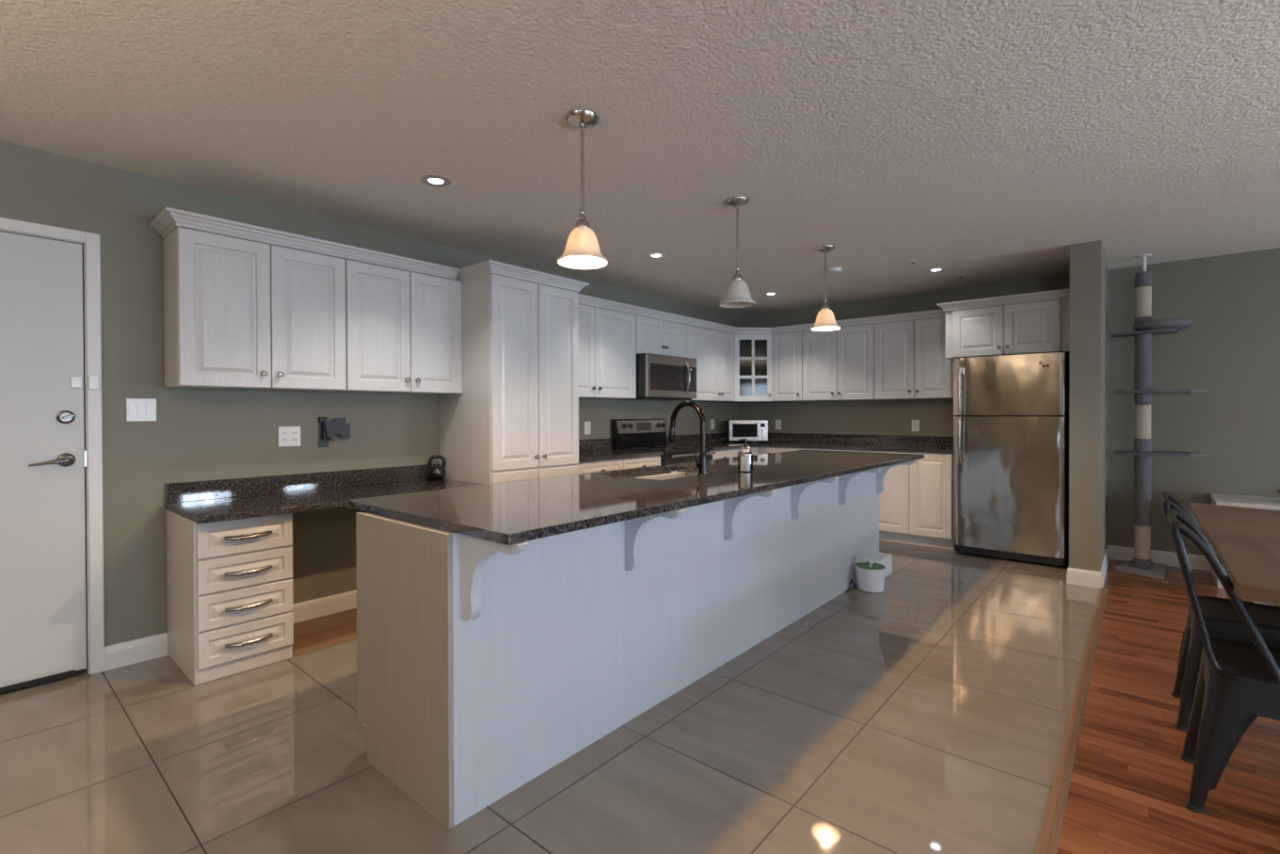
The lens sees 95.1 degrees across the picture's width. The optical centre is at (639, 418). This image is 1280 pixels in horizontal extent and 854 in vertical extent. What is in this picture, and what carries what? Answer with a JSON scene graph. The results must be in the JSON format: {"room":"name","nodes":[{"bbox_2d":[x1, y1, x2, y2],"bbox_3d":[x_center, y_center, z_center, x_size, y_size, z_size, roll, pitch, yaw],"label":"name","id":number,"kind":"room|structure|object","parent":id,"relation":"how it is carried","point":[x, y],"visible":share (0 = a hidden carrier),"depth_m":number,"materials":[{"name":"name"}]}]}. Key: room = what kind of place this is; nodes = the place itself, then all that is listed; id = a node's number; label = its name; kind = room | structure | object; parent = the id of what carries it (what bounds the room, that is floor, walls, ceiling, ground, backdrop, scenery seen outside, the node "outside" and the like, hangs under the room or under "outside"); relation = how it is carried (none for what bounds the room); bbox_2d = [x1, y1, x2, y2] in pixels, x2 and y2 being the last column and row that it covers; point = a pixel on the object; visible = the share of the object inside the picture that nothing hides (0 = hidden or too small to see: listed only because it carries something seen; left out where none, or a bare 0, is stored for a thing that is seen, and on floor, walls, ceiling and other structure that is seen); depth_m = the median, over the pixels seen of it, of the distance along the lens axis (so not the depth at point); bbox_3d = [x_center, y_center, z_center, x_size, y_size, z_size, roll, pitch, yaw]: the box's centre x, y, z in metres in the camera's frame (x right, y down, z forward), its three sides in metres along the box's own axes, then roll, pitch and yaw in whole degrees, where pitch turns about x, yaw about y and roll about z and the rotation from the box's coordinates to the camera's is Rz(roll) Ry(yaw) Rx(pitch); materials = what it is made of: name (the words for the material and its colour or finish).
{"room":"kitchen","nodes":[
{"label":"kitchen","id":0,"kind":"room"},
{"bbox_2d":[292,608,356,655],"bbox_3d":[-1.612,1.220,3.617,0.518,0.003,1.144,0,1,41],"label":"floor","id":1,"kind":"structure","parent":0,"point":[315,633],"depth_m":3.36,"materials":[{"name":"brown wood"}]},
{"bbox_2d":[0,140,738,646],"bbox_3d":[-1.956,0.039,3.784,0.200,2.564,9.600,0,1,41],"label":"wall","id":2,"kind":"structure","parent":0,"point":[196,434],"depth_m":3.10,"materials":[{"name":"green paint"}]},
{"bbox_2d":[0,231,98,692],"bbox_3d":[-2.936,0.196,2.482,0.106,2.051,0.952,0,1,41],"label":"door","id":3,"kind":"structure","parent":2,"relation":"in","point":[43,455],"depth_m":2.70,"materials":[{"name":"white metal"}]},
{"bbox_2d":[0,217,104,673],"bbox_3d":[-3.001,0.173,2.506,0.156,2.121,1.024,0,1,41],"label":"trim","id":4,"kind":"structure","parent":2,"relation":"attached to","point":[91,248],"depth_m":2.82,"materials":[{"name":"white paint"}]},
{"bbox_2d":[126,398,156,420],"bbox_3d":[-2.520,-0.044,2.963,0.010,0.115,0.117,0,1,41],"label":"light switch","id":5,"kind":"object","parent":2,"relation":"attached to","point":[136,408],"visible":1,"depth_m":2.96,"materials":[{"name":"white plastic"}]},
{"bbox_2d":[104,589,356,671],"bbox_3d":[-2.028,1.165,3.539,0.014,0.115,1.802,0,1,41],"label":"baseboard","id":6,"kind":"structure","parent":2,"relation":"attached to","point":[136,650],"depth_m":3.02,"materials":[{"name":"white paint"}]},
{"bbox_2d":[163,226,346,391],"bbox_3d":[-2.080,-0.547,3.222,0.335,0.771,0.787,0,1,41],"label":"upper cabinet","id":7,"kind":"object","parent":2,"relation":"attached to","point":[239,313],"visible":1,"depth_m":3.07,"materials":[{"name":"white wood"}]},
{"bbox_2d":[149,207,945,334],"bbox_3d":[0.203,-0.980,4.261,2.446,0.066,5.451,0,1,41],"label":"crown molding","id":8,"kind":"structure","parent":7,"relation":"attached to","point":[168,218],"depth_m":3.80,"materials":[{"name":"white wood"}]},
{"bbox_2d":[278,426,300,446],"bbox_3d":[-2.080,0.106,3.479,0.008,0.118,0.118,0,1,41],"label":"power outlet","id":9,"kind":"object","parent":2,"relation":"attached to","point":[288,436],"visible":1,"depth_m":3.48,"materials":[{"name":"white plastic"}]},
{"bbox_2d":[281,431,287,442],"bbox_3d":[-2.095,0.107,3.457,0.003,0.066,0.033,0,1,41],"label":"receptacle","id":10,"kind":"object","parent":9,"relation":"attached to","point":[284,434],"depth_m":3.46,"materials":[{"name":"white plastic"}]},
{"bbox_2d":[291,430,297,441],"bbox_3d":[-2.061,0.106,3.498,0.003,0.066,0.033,0,1,41],"label":"receptacle","id":11,"kind":"object","parent":9,"relation":"attached to","point":[294,432],"depth_m":3.50,"materials":[{"name":"white plastic"}]},
{"bbox_2d":[165,463,440,503],"bbox_3d":[-1.947,0.382,3.623,0.020,0.104,1.554,0,1,41],"label":"backsplash","id":12,"kind":"structure","parent":2,"relation":"attached to","point":[216,488],"depth_m":3.45,"materials":[{"name":"brown stone"}]},
{"bbox_2d":[318,416,350,447],"bbox_3d":[-1.905,0.084,3.650,0.052,0.188,0.168,0,1,41],"label":"wall bracket","id":13,"kind":"object","parent":2,"relation":"attached to","point":[327,428],"visible":1,"depth_m":3.62,"materials":[{"name":"grey metal"}]},
{"bbox_2d":[334,258,462,394],"bbox_3d":[-1.572,-0.553,3.814,0.335,0.771,0.770,0,1,41],"label":"upper cabinet","id":14,"kind":"object","parent":2,"relation":"attached to","point":[404,328],"visible":0.99,"depth_m":3.69,"materials":[{"name":"white wood"}]},
{"bbox_2d":[584,421,590,434],"bbox_3d":[-0.478,0.087,5.347,0.008,0.118,0.075,0,1,41],"label":"power outlet","id":15,"kind":"object","parent":2,"relation":"attached to","point":[586,424],"visible":1,"depth_m":5.34,"materials":[{"name":"white plastic"}]},
{"bbox_2d":[578,438,611,450],"bbox_3d":[-0.606,0.243,5.187,0.020,0.100,1.009,0,1,41],"label":"backsplash","id":16,"kind":"structure","parent":2,"relation":"attached to","point":[593,443],"depth_m":5.40,"materials":[{"name":"brown stone"}]},
{"bbox_2d":[578,304,636,399],"bbox_3d":[-0.476,-0.566,5.093,0.335,0.771,1.042,0,1,41],"label":"upper cabinet","id":17,"kind":"object","parent":2,"relation":"attached to","point":[607,338],"visible":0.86,"depth_m":5.11,"materials":[{"name":"white wood"}]},
{"bbox_2d":[636,315,686,357],"bbox_3d":[0.120,-0.780,5.788,0.335,0.356,0.787,0,1,41],"label":"upper cabinet","id":18,"kind":"object","parent":2,"relation":"attached to","point":[655,336],"visible":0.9,"depth_m":5.67,"materials":[{"name":"white wood"}]},
{"bbox_2d":[625,352,696,400],"bbox_3d":[0.180,-0.392,5.739,0.488,0.416,0.770,0,1,41],"label":"microwave","id":19,"kind":"object","parent":18,"relation":"attached to","point":[659,376],"visible":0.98,"depth_m":5.53,"materials":[{"name":"silver metal"}]},
{"bbox_2d":[670,324,735,401],"bbox_3d":[0.683,-0.579,6.446,0.335,0.771,0.935,0,1,41],"label":"upper cabinet","id":20,"kind":"object","parent":2,"relation":"attached to","point":[713,351],"visible":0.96,"depth_m":6.36,"materials":[{"name":"white wood"}]},
{"bbox_2d":[710,418,714,429],"bbox_3d":[0.857,0.068,6.905,0.008,0.118,0.072,0,1,41],"label":"power outlet","id":21,"kind":"object","parent":2,"relation":"attached to","point":[712,420],"visible":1,"depth_m":6.90,"materials":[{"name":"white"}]},
{"bbox_2d":[0,0,1279,316],"bbox_3d":[1.134,-1.282,1.123,8.147,0.100,9.800,0,1,41],"label":"ceiling","id":22,"kind":"structure","parent":0,"point":[983,141],"depth_m":2.45,"materials":[{"name":"white paint"}]},
{"bbox_2d":[421,175,449,186],"bbox_3d":[-1.066,-1.237,3.059,0.144,0.006,0.144,0,1,41],"label":"recessed light","id":23,"kind":"object","parent":22,"relation":"in","point":[431,180],"visible":1,"depth_m":3.05,"materials":[{"name":"silver metal"}]},
{"bbox_2d":[557,109,607,269],"bbox_3d":[-0.237,-0.939,2.412,0.208,0.597,0.208,0,1,41],"label":"pendant light","id":24,"kind":"object","parent":22,"relation":"hanging from","point":[582,250],"visible":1,"depth_m":2.38,"materials":[{"name":"white glass"}]},
{"bbox_2d":[575,208,590,228],"bbox_3d":[-0.237,-0.816,2.413,0.060,0.085,0.060,0,1,41],"label":"socket","id":25,"kind":"object","parent":24,"relation":"attached to","point":[582,223],"depth_m":2.39,"materials":[{"name":"silver metal"}]},
{"bbox_2d":[646,252,665,257],"bbox_3d":[0.123,-1.251,4.506,0.144,0.006,0.144,0,1,41],"label":"recessed light","id":26,"kind":"object","parent":22,"relation":"in","point":[655,254],"visible":1,"depth_m":4.50,"materials":[{"name":"white paint"}]},
{"bbox_2d":[719,195,755,307],"bbox_3d":[0.558,-0.949,3.355,0.208,0.597,0.208,0,1,41],"label":"pendant light","id":27,"kind":"object","parent":22,"relation":"hanging from","point":[737,295],"visible":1,"depth_m":3.33,"materials":[{"name":"white glass"}]},
{"bbox_2d":[732,266,742,280],"bbox_3d":[0.559,-0.826,3.356,0.060,0.085,0.060,0,1,41],"label":"socket","id":28,"kind":"object","parent":27,"relation":"attached to","point":[736,277],"depth_m":3.34,"materials":[{"name":"silver metal"}]},
{"bbox_2d":[763,291,778,295],"bbox_3d":[1.331,-1.266,5.961,0.144,0.006,0.144,0,1,41],"label":"recessed light","id":29,"kind":"object","parent":22,"relation":"in","point":[770,293],"visible":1,"depth_m":5.96,"materials":[{"name":"white paint"}]},
{"bbox_2d":[811,244,840,330],"bbox_3d":[1.366,-0.958,4.312,0.208,0.597,0.208,0,1,41],"label":"pendant light","id":30,"kind":"object","parent":22,"relation":"hanging from","point":[825,320],"visible":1,"depth_m":4.28,"materials":[{"name":"white glass"}]},
{"bbox_2d":[821,299,830,309],"bbox_3d":[1.366,-0.835,4.313,0.060,0.085,0.060,0,1,41],"label":"socket","id":31,"kind":"object","parent":30,"relation":"attached to","point":[824,307],"depth_m":4.30,"materials":[{"name":"silver metal"}]},
{"bbox_2d":[827,267,842,273],"bbox_3d":[1.647,-1.246,4.951,0.124,0.032,0.124,0,1,41],"label":"smoke detector","id":32,"kind":"object","parent":22,"relation":"attached to","point":[833,270],"visible":1,"depth_m":4.91,"materials":[{"name":"white paint"}]},
{"bbox_2d":[926,267,945,271],"bbox_3d":[2.515,-1.262,4.977,0.144,0.006,0.144,0,1,41],"label":"recessed light","id":33,"kind":"object","parent":22,"relation":"in","point":[936,269],"visible":1,"depth_m":4.97,"materials":[{"name":"white paint"}]},
{"bbox_2d":[0,539,1279,853],"bbox_3d":[1.141,1.292,1.142,8.147,0.120,9.800,0,1,41],"label":"floor","id":34,"kind":"structure","parent":0,"point":[927,712],"depth_m":2.14,"materials":[{"name":"beige tile"}]},
{"bbox_2d":[166,509,293,685],"bbox_3d":[-2.099,0.849,3.006,0.594,0.757,0.410,0,1,41],"label":"drawer unit","id":35,"kind":"object","parent":34,"relation":"on","point":[230,599],"visible":0.98,"depth_m":2.83,"materials":[{"name":"white wood"}]},
{"bbox_2d":[164,463,487,523],"bbox_3d":[-1.717,0.398,3.423,0.630,0.134,1.558,0,1,41],"label":"countertop","id":36,"kind":"structure","parent":35,"relation":"on","point":[203,501],"depth_m":3.31,"materials":[{"name":"brown stone"}]},
{"bbox_2d":[428,454,446,479],"bbox_3d":[-1.421,0.341,4.099,0.119,0.176,0.119,0,1,41],"label":"kettlebell","id":37,"kind":"object","parent":36,"relation":"on","point":[435,472],"visible":1,"depth_m":4.07,"materials":[{"name":"black metal"}]},
{"bbox_2d":[438,273,578,483],"bbox_3d":[-0.940,0.135,4.294,0.675,2.158,0.776,0,1,41],"label":"pantry cabinet","id":38,"kind":"object","parent":34,"relation":"on","point":[515,417],"visible":0.56,"depth_m":4.00,"materials":[{"name":"white wood"}]},
{"bbox_2d":[577,455,660,474],"bbox_3d":[-0.363,0.766,4.985,0.655,0.882,1.005,0,1,41],"label":"base cabinet","id":39,"kind":"object","parent":34,"relation":"on","point":[586,467],"visible":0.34,"depth_m":4.75,"materials":[{"name":"white wood"}]},
{"bbox_2d":[578,438,663,462],"bbox_3d":[-0.367,0.259,4.982,0.650,0.130,1.009,0,1,41],"label":"countertop","id":40,"kind":"structure","parent":39,"relation":"on","point":[593,449],"depth_m":5.07,"materials":[{"name":"brown stone"}]},
{"bbox_2d":[355,460,914,829],"bbox_3d":[0.511,0.775,3.314,0.937,0.884,3.783,0,1,41],"label":"kitchen island","id":41,"kind":"object","parent":34,"relation":"on","point":[484,665],"visible":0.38,"depth_m":2.11,"materials":[{"name":"white wood"}]},
{"bbox_2d":[346,449,924,544],"bbox_3d":[0.566,0.317,3.479,1.023,0.030,4.050,0,1,41],"label":"island countertop","id":42,"kind":"structure","parent":41,"relation":"on","point":[507,513],"depth_m":2.38,"materials":[{"name":"brown stone"}]},
{"bbox_2d":[624,470,698,477],"bbox_3d":[0.158,0.430,3.319,0.477,0.190,0.714,0,1,41],"label":"sink","id":43,"kind":"object","parent":42,"relation":"in","point":[687,473],"visible":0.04,"depth_m":3.62,"materials":[{"name":"silver metal"}]},
{"bbox_2d":[668,400,708,476],"bbox_3d":[0.244,0.104,3.152,0.258,0.402,0.095,0,1,41],"label":"kitchen faucet","id":44,"kind":"object","parent":42,"relation":"on","point":[701,463],"visible":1,"depth_m":3.09,"materials":[{"name":"black metal"}]},
{"bbox_2d":[737,438,752,471],"bbox_3d":[0.603,0.209,3.351,0.087,0.188,0.086,0,1,41],"label":"soap dispenser","id":45,"kind":"object","parent":42,"relation":"on","point":[744,461],"visible":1,"depth_m":3.32,"materials":[{"name":"silver glass"}]},
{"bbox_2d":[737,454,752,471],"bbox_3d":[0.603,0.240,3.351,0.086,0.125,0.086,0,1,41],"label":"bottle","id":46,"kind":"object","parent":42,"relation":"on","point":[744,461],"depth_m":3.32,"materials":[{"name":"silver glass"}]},
{"bbox_2d":[611,418,715,464],"bbox_3d":[0.248,0.603,5.632,0.704,1.195,0.763,0,1,41],"label":"stove","id":47,"kind":"object","parent":34,"relation":"on","point":[627,434],"visible":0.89,"depth_m":5.66,"materials":[{"name":"silver metal"}]},
{"bbox_2d":[617,445,713,453],"bbox_3d":[0.235,0.295,5.640,0.612,0.025,0.763,0,1,41],"label":"cooktop","id":48,"kind":"object","parent":47,"relation":"in","point":[666,449],"depth_m":5.53,"materials":[{"name":"black glass"}]},
{"bbox_2d":[710,446,758,459],"bbox_3d":[0.781,0.753,6.320,0.655,0.882,0.958,0,1,41],"label":"base cabinet","id":49,"kind":"object","parent":34,"relation":"on","point":[726,453],"visible":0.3,"depth_m":6.02,"materials":[{"name":"white wood"}]},
{"bbox_2d":[845,578,856,591],"bbox_3d":[1.488,1.172,4.123,0.038,0.070,0.143,0,1,41],"label":"cable","id":50,"kind":"object","parent":34,"relation":"on","point":[851,579],"visible":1,"depth_m":4.13,"materials":[{"name":"black plastic"}]},
{"bbox_2d":[757,446,955,549],"bbox_3d":[2.017,0.750,6.305,2.552,0.882,0.608,0,1,41],"label":"base cabinet","id":51,"kind":"object","parent":34,"relation":"on","point":[916,502],"visible":0.19,"depth_m":5.46,"materials":[{"name":"white wood"}]},
{"bbox_2d":[666,432,953,453],"bbox_3d":[1.703,0.246,5.930,2.560,0.130,1.578,0,1,41],"label":"countertop","id":52,"kind":"structure","parent":51,"relation":"on","point":[717,440],"depth_m":6.24,"materials":[{"name":"brown stone"}]},
{"bbox_2d":[726,419,767,442],"bbox_3d":[1.253,0.147,6.867,0.440,0.255,0.352,0,0,3],"label":"microwave","id":53,"kind":"object","parent":52,"relation":"on","point":[736,429],"visible":1,"depth_m":6.72,"materials":[{"name":"white plastic"}]},
{"bbox_2d":[854,557,885,592],"bbox_3d":[1.629,1.097,4.146,0.205,0.222,0.205,0,1,41],"label":"fountain","id":54,"kind":"object","parent":34,"relation":"on","point":[870,575],"visible":1,"depth_m":4.08,"materials":[{"name":"white plastic"}]},
{"bbox_2d":[855,561,885,569],"bbox_3d":[1.629,1.048,4.146,0.197,0.016,0.197,0,1,41],"label":"bowl","id":55,"kind":"object","parent":54,"relation":"on","point":[860,565],"depth_m":4.15,"materials":[{"name":"green plastic"}]},
{"bbox_2d":[865,552,892,576],"bbox_3d":[1.806,1.130,4.452,0.098,0.150,0.355,0,1,41],"label":"box","id":56,"kind":"object","parent":34,"relation":"on","point":[886,559],"visible":0.46,"depth_m":4.49,"materials":[{"name":"white cardboard"}]},
{"bbox_2d":[953,352,1069,565],"bbox_3d":[3.248,0.334,5.118,0.798,1.724,0.726,0,1,41],"label":"refrigerator","id":57,"kind":"object","parent":34,"relation":"on","point":[1011,420],"visible":0.99,"depth_m":4.86,"materials":[{"name":"silver metal"}]},
{"bbox_2d":[1035,587,1107,853],"bbox_3d":[0.524,1.231,0.929,0.046,0.008,8.475,0,1,41],"label":"trim","id":58,"kind":"structure","parent":34,"relation":"on","point":[1052,822],"depth_m":2.16,"materials":[{"name":"brown wood"}]},
{"bbox_2d":[1110,254,1207,579],"bbox_3d":[4.022,-0.034,4.534,0.403,2.464,0.569,0,0,-28],"label":"cat tree","id":59,"kind":"object","parent":34,"relation":"on","point":[1144,327],"visible":1,"depth_m":4.53,"materials":[{"name":"grey fabric"}]},
{"bbox_2d":[1113,450,1189,456],"bbox_3d":[4.019,0.272,4.546,0.527,0.034,0.270,0,1,41],"label":"shelf","id":60,"kind":"object","parent":59,"relation":"attached to","point":[1127,453],"depth_m":4.50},
{"bbox_2d":[1114,389,1189,393],"bbox_3d":[4.017,-0.208,4.543,0.527,0.034,0.270,0,1,41],"label":"shelf","id":61,"kind":"object","parent":59,"relation":"attached to","point":[1115,391],"depth_m":4.49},
{"bbox_2d":[1160,490,1279,731],"bbox_3d":[2.388,0.770,2.310,0.503,0.898,0.384,0,1,41],"label":"metal chair","id":62,"kind":"object","parent":34,"relation":"on","point":[1222,619],"visible":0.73,"depth_m":2.29,"materials":[{"name":"dark grey painted metal"}]},
{"bbox_2d":[1167,508,1279,813],"bbox_3d":[1.994,0.775,1.842,0.503,0.898,0.384,0,1,41],"label":"metal chair","id":63,"kind":"object","parent":34,"relation":"on","point":[1237,682],"visible":1,"depth_m":1.81,"materials":[{"name":"dark grey painted metal"}]},
{"bbox_2d":[1190,502,1279,606],"bbox_3d":[2.615,0.846,2.038,0.917,0.750,2.345,0,1,41],"label":"dining table","id":64,"kind":"object","parent":34,"relation":"on","point":[1246,541],"visible":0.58,"depth_m":2.19,"materials":[{"name":"brown wood"}]},
{"bbox_2d":[1209,493,1279,588],"bbox_3d":[4.744,0.895,3.964,1.250,0.612,0.580,0,1,41],"label":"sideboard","id":65,"kind":"object","parent":34,"relation":"on","point":[1231,500],"visible":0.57,"depth_m":4.20,"materials":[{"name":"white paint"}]},
{"bbox_2d":[738,247,1279,555],"bbox_3d":[4.240,-0.036,4.861,8.087,2.464,0.100,0,1,41],"label":"wall","id":66,"kind":"structure","parent":0,"point":[1231,350],"depth_m":4.72,"materials":[{"name":"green paint"}]},
{"bbox_2d":[720,334,782,401],"bbox_3d":[1.284,-0.584,6.927,0.622,0.771,0.598,0,1,41],"label":"upper cabinet","id":67,"kind":"object","parent":66,"relation":"attached to","point":[753,352],"visible":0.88,"depth_m":6.76,"materials":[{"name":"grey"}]},
{"bbox_2d":[739,355,767,383],"bbox_3d":[1.281,-0.580,6.936,0.566,0.276,0.548,0,1,41],"label":"shelf","id":68,"kind":"object","parent":67,"relation":"attached to","point":[753,369],"depth_m":7.09,"materials":[{"name":"grey"}]},
{"bbox_2d":[775,419,781,429],"bbox_3d":[1.653,0.074,7.008,0.073,0.118,0.008,0,1,41],"label":"power outlet","id":69,"kind":"object","parent":66,"relation":"attached to","point":[777,422],"visible":1,"depth_m":7.00,"materials":[{"name":"white plastic"}]},
{"bbox_2d":[771,331,802,401],"bbox_3d":[1.739,-0.584,6.715,0.378,0.771,0.328,0,1,41],"label":"upper cabinet","id":70,"kind":"object","parent":66,"relation":"attached to","point":[787,348],"visible":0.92,"depth_m":6.61,"materials":[{"name":"white wood"}]},
{"bbox_2d":[666,432,953,446],"bbox_3d":[1.703,0.231,5.930,2.560,0.100,1.578,0,1,41],"label":"backsplash","id":71,"kind":"structure","parent":66,"relation":"attached to","point":[895,440],"depth_m":6.41,"materials":[{"name":"brown stone"}]},
{"bbox_2d":[802,323,879,400],"bbox_3d":[2.178,-0.582,6.338,0.776,0.771,0.328,0,1,41],"label":"upper cabinet","id":72,"kind":"object","parent":66,"relation":"attached to","point":[839,364],"visible":0.97,"depth_m":6.22,"materials":[{"name":"white wood"}]},
{"bbox_2d":[874,317,953,399],"bbox_3d":[2.752,-0.580,5.846,0.732,0.771,0.328,0,1,41],"label":"upper cabinet","id":73,"kind":"object","parent":66,"relation":"attached to","point":[910,361],"visible":0.97,"depth_m":5.75,"materials":[{"name":"white wood"}]},
{"bbox_2d":[912,419,919,431],"bbox_3d":[2.824,0.073,6.004,0.073,0.118,0.008,0,1,41],"label":"power outlet","id":74,"kind":"object","parent":66,"relation":"attached to","point":[915,423],"visible":1,"depth_m":6.00,"materials":[{"name":"white plastic"}]},
{"bbox_2d":[944,298,1070,360],"bbox_3d":[3.284,-0.752,5.172,0.941,0.421,0.658,0,1,41],"label":"upper cabinet","id":75,"kind":"object","parent":66,"relation":"attached to","point":[1038,327],"visible":0.91,"depth_m":4.93,"materials":[{"name":"white wood"}]},
{"bbox_2d":[936,288,1070,311],"bbox_3d":[3.252,-0.995,5.176,0.996,0.066,0.674,0,1,41],"label":"crown molding","id":76,"kind":"structure","parent":75,"relation":"attached to","point":[1063,293],"depth_m":4.91,"materials":[{"name":"white wood"}]},
{"bbox_2d":[1107,544,1210,571],"bbox_3d":[4.246,1.139,4.792,0.662,0.115,0.014,0,1,41],"label":"baseboard","id":77,"kind":"structure","parent":66,"relation":"attached to","point":[1119,552],"depth_m":4.77,"materials":[{"name":"white paint"}]},
{"bbox_2d":[1069,240,1108,571],"bbox_3d":[3.562,-0.033,4.635,0.180,2.464,1.125,0,1,41],"label":"wall","id":78,"kind":"structure","parent":0,"point":[1089,271],"depth_m":4.22,"materials":[{"name":"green paint"}]},
{"bbox_2d":[1066,544,1109,588],"bbox_3d":[3.556,1.142,4.633,0.208,0.115,1.125,0,1,41],"label":"baseboard","id":79,"kind":"structure","parent":78,"relation":"attached to","point":[1074,576],"depth_m":4.22,"materials":[{"name":"white paint"}]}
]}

